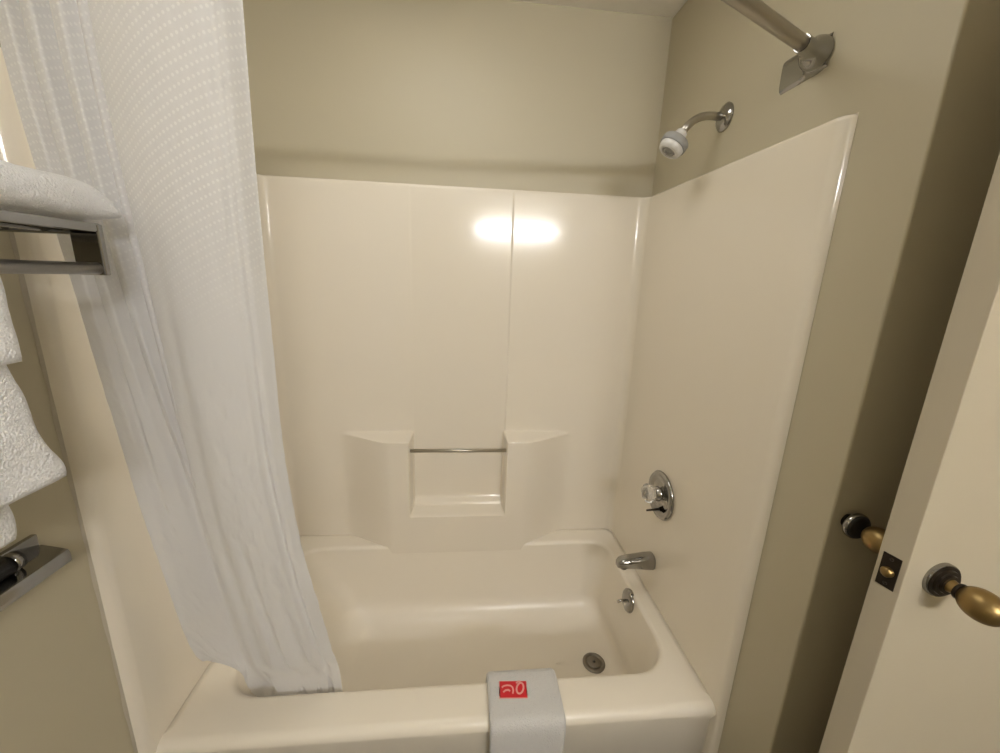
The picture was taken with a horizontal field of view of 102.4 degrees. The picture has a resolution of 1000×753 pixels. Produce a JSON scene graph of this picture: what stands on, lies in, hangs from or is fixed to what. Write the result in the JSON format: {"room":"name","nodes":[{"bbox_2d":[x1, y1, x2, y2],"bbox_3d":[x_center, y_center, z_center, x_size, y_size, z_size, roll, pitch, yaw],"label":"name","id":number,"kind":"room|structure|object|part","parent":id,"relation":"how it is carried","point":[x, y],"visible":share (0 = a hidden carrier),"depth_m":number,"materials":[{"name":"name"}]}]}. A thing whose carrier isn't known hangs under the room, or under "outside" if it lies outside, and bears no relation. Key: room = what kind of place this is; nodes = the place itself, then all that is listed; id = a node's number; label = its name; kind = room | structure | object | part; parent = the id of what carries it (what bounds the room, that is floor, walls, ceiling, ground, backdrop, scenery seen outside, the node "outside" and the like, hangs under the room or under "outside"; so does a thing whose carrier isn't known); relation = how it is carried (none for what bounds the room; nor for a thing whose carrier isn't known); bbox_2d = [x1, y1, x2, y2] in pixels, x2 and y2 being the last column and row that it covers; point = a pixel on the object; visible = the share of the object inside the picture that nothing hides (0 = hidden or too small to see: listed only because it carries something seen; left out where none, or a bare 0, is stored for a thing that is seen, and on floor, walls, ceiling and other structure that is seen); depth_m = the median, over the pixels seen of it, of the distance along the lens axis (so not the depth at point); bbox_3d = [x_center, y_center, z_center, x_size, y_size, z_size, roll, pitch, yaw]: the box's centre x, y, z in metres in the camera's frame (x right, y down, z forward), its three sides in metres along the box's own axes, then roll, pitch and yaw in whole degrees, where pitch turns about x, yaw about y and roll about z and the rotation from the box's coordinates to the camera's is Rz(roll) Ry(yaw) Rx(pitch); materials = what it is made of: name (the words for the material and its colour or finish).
{"room":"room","nodes":[
{"label":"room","id":0,"kind":"room"},
{"bbox_2d":[0,44,134,752],"bbox_3d":[-0.789,0.291,-0.041,0.100,2.430,3.313,1,14,-6],"label":"wall","id":1,"kind":"structure","parent":0,"point":[60,692],"depth_m":0.73,"materials":[{"name":"paint"}]},
{"bbox_2d":[0,534,71,611],"bbox_3d":[-0.774,0.324,0.590,0.054,0.059,0.234,1,14,-6],"label":"wall holder","id":2,"kind":"object","parent":1,"relation":"attached to","point":[24,565],"visible":1,"depth_m":0.65,"materials":[{"name":"silver metal"}]},
{"bbox_3d":[-0.796,0.320,0.586,0.010,0.040,0.234,1,14,-6],"label":"plate","id":3,"kind":"part","parent":2,"relation":"part of","materials":[{"name":"silver metal"}]},
{"bbox_2d":[0,209,110,274],"bbox_3d":[-0.658,-0.123,0.280,0.213,0.094,0.655,1,14,-6],"label":"towel shelf","id":4,"kind":"object","parent":1,"relation":"attached to","point":[87,238],"visible":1,"depth_m":0.55,"materials":[{"name":"silver metal"}]},
{"bbox_2d":[0,277,21,365],"bbox_3d":[-0.563,-0.049,0.276,0.092,0.146,0.329,1,14,-6],"label":"washcloth","id":5,"kind":"object","parent":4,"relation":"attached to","point":[10,352],"visible":1,"depth_m":0.44,"materials":[{"name":"white fabric"}]},
{"bbox_3d":[-0.622,-0.139,0.276,0.011,0.011,0.619,1,14,-6],"label":"shelf rod","id":6,"kind":"part","parent":4,"relation":"part of","materials":[{"name":"silver metal"}]},
{"bbox_2d":[0,365,66,548],"bbox_3d":[-0.567,0.071,0.302,0.062,0.360,0.404,1,14,-6],"label":"hand towel","id":7,"kind":"object","parent":4,"relation":"hanging from","point":[28,465],"visible":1,"depth_m":0.47,"materials":[{"name":"white fabric"}]},
{"bbox_3d":[-0.686,-0.214,0.573,0.212,0.016,0.010,1,14,-6],"label":"arm","id":8,"kind":"part","parent":4,"relation":"part of","materials":[{"name":"silver metal"}]},
{"bbox_3d":[-0.558,-0.141,0.284,0.012,0.013,0.627,1,14,-6],"label":"rail","id":9,"kind":"part","parent":4,"relation":"part of","materials":[{"name":"silver metal"}]},
{"bbox_2d":[0,160,121,220],"bbox_3d":[-0.649,-0.189,0.301,0.204,0.065,0.620,1,14,-6],"label":"folded towel","id":10,"kind":"object","parent":4,"relation":"on","point":[23,189],"visible":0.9,"depth_m":0.51,"materials":[{"name":"white fabric"}]},
{"bbox_3d":[-0.600,-0.186,0.588,0.039,0.072,0.010,1,14,-6],"label":"plate","id":11,"kind":"part","parent":4,"relation":"part of","materials":[{"name":"silver metal"}]},
{"bbox_2d":[243,0,672,196],"bbox_3d":[-0.217,-0.110,1.679,1.564,2.430,0.100,1,14,-6],"label":"wall","id":12,"kind":"structure","parent":0,"point":[493,94],"depth_m":1.41,"materials":[{"name":"paint"}]},
{"bbox_2d":[511,0,686,16],"bbox_3d":[0.416,-0.902,-0.224,2.432,0.060,3.513,1,14,-6],"label":"ceiling","id":13,"kind":"structure","parent":0,"point":[665,8],"depth_m":1.37,"materials":[{"name":"white paint"}]},
{"bbox_2d":[721,0,834,94],"bbox_3d":[-0.050,-0.641,0.641,1.480,0.068,0.318,0,14,-10],"label":"shower rod","id":14,"kind":"object","parent":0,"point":[812,53],"visible":1,"depth_m":0.78,"materials":[{"name":"metal"}]},
{"bbox_2d":[0,0,342,696],"bbox_3d":[-0.561,0.148,0.825,0.423,1.702,0.325,4,14,9],"label":"shower curtain","id":15,"kind":"object","parent":14,"relation":"hanging from","point":[146,104],"visible":0.95,"depth_m":0.69,"materials":[{"name":"fabric"}]},
{"bbox_2d":[652,0,999,752],"bbox_3d":[1.038,0.024,1.323,0.868,2.430,1.083,1,14,-6],"label":"wall","id":16,"kind":"structure","parent":0,"point":[921,77],"depth_m":0.78,"materials":[{"name":"paint"}]},
{"bbox_2d":[659,101,733,158],"bbox_3d":[0.542,-0.689,1.124,0.181,0.150,0.076,1,14,-6],"label":"shower","id":17,"kind":"object","parent":16,"relation":"attached to","point":[674,144],"visible":1,"depth_m":1.11,"materials":[{"name":"silver metal"}]},
{"bbox_3d":[0.563,-0.705,1.124,0.129,0.068,0.021,1,14,-6],"label":"shower arm","id":18,"kind":"part","parent":17,"relation":"part of","materials":[{"name":"metal"}]},
{"bbox_2d":[841,513,870,538],"bbox_3d":[0.688,0.288,0.781,0.052,0.052,0.028,1,14,-6],"label":"bumper cover","id":19,"kind":"object","parent":16,"relation":"attached to","point":[853,525],"visible":0.91,"depth_m":0.77,"materials":[{"name":"black rubber"}]},
{"bbox_3d":[0.687,0.286,0.787,0.029,0.029,0.016,1,14,-6],"label":"stem","id":20,"kind":"part","parent":19,"relation":"part of","materials":[{"name":"silver metal"}]},
{"bbox_3d":[0.326,1.515,0.369,2.432,0.060,3.513,1,14,-6],"label":"floor","id":21,"kind":"structure","parent":0,"visible":0},
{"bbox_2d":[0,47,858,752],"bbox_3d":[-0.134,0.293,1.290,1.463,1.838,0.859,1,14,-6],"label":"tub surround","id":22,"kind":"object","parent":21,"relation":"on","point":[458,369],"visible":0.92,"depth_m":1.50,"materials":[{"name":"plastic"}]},
{"bbox_2d":[616,551,655,569],"bbox_3d":[0.490,0.672,1.462,0.134,0.061,0.056,1,14,-6],"label":"tub spout","id":23,"kind":"object","parent":22,"relation":"attached to","point":[646,560],"visible":1,"depth_m":1.44,"materials":[{"name":"silver metal"}]},
{"bbox_2d":[641,470,673,520],"bbox_3d":[0.531,0.414,1.401,0.067,0.170,0.170,1,14,-6],"label":"shower valve","id":24,"kind":"object","parent":22,"relation":"attached to","point":[658,492],"visible":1,"depth_m":1.38,"materials":[{"name":"silver metal"}]},
{"bbox_3d":[0.518,0.406,1.398,0.038,0.060,0.066,1,14,-6],"label":"knob","id":25,"kind":"part","parent":24,"relation":"part of","materials":[{"name":"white plastic"}]},
{"bbox_3d":[0.533,0.464,1.399,0.050,0.012,0.012,-1,14,-11],"label":"stop lever","id":26,"kind":"part","parent":24,"relation":"part of","materials":[{"name":"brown metal"}]},
{"bbox_2d":[156,528,715,752],"bbox_3d":[-0.160,0.991,1.464,1.424,0.400,0.810,1,14,-6],"label":"bathtub","id":27,"kind":"object","parent":21,"relation":"on","point":[415,639],"visible":0.8,"depth_m":1.52,"materials":[{"name":"plastic"}]},
{"bbox_2d":[486,668,565,752],"bbox_3d":[0.060,1.023,1.140,0.200,0.329,0.169,1,14,-6],"label":"bath mat","id":28,"kind":"object","parent":27,"relation":"on","point":[527,715],"visible":1,"depth_m":1.05,"materials":[{"name":"white fabric"}]},
{"bbox_3d":[0.481,0.841,1.508,0.026,0.084,0.084,1,14,-6],"label":"overflow plate","id":29,"kind":"part","parent":27,"relation":"part of","materials":[{"name":"silver metal"}]},
{"bbox_3d":[1.577,0.440,-0.289,0.100,2.430,2.330,1,14,-6],"label":"wall","id":30,"kind":"structure","parent":0,"visible":0},
{"bbox_2d":[819,153,999,752],"bbox_3d":[1.004,0.375,0.703,0.769,2.018,0.204,1,14,-6],"label":"door","id":31,"kind":"structure","parent":30,"relation":"in","point":[921,674],"depth_m":0.64,"materials":[{"name":"paint"}]},
{"bbox_3d":[0.692,0.300,0.732,0.048,0.048,0.054,1,14,-6],"label":"knob","id":32,"kind":"part","parent":31,"relation":"part of","materials":[{"name":"gold metal"}]},
{"bbox_3d":[0.633,0.317,0.653,0.003,0.058,0.025,-2,14,-17],"label":"latch plate","id":33,"kind":"part","parent":31,"relation":"part of","materials":[{"name":"brown metal"}]},
{"bbox_2d":[928,567,960,596],"bbox_3d":[0.702,0.325,0.630,0.056,0.056,0.010,1,14,-6],"label":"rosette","id":34,"kind":"object","parent":31,"relation":"on","point":[942,581],"depth_m":0.63,"materials":[{"name":"brown metal"}]},
{"bbox_3d":[0.706,0.336,0.587,0.048,0.048,0.054,1,14,-6],"label":"knob","id":35,"kind":"part","parent":31,"relation":"part of","materials":[{"name":"gold metal"}]}
]}

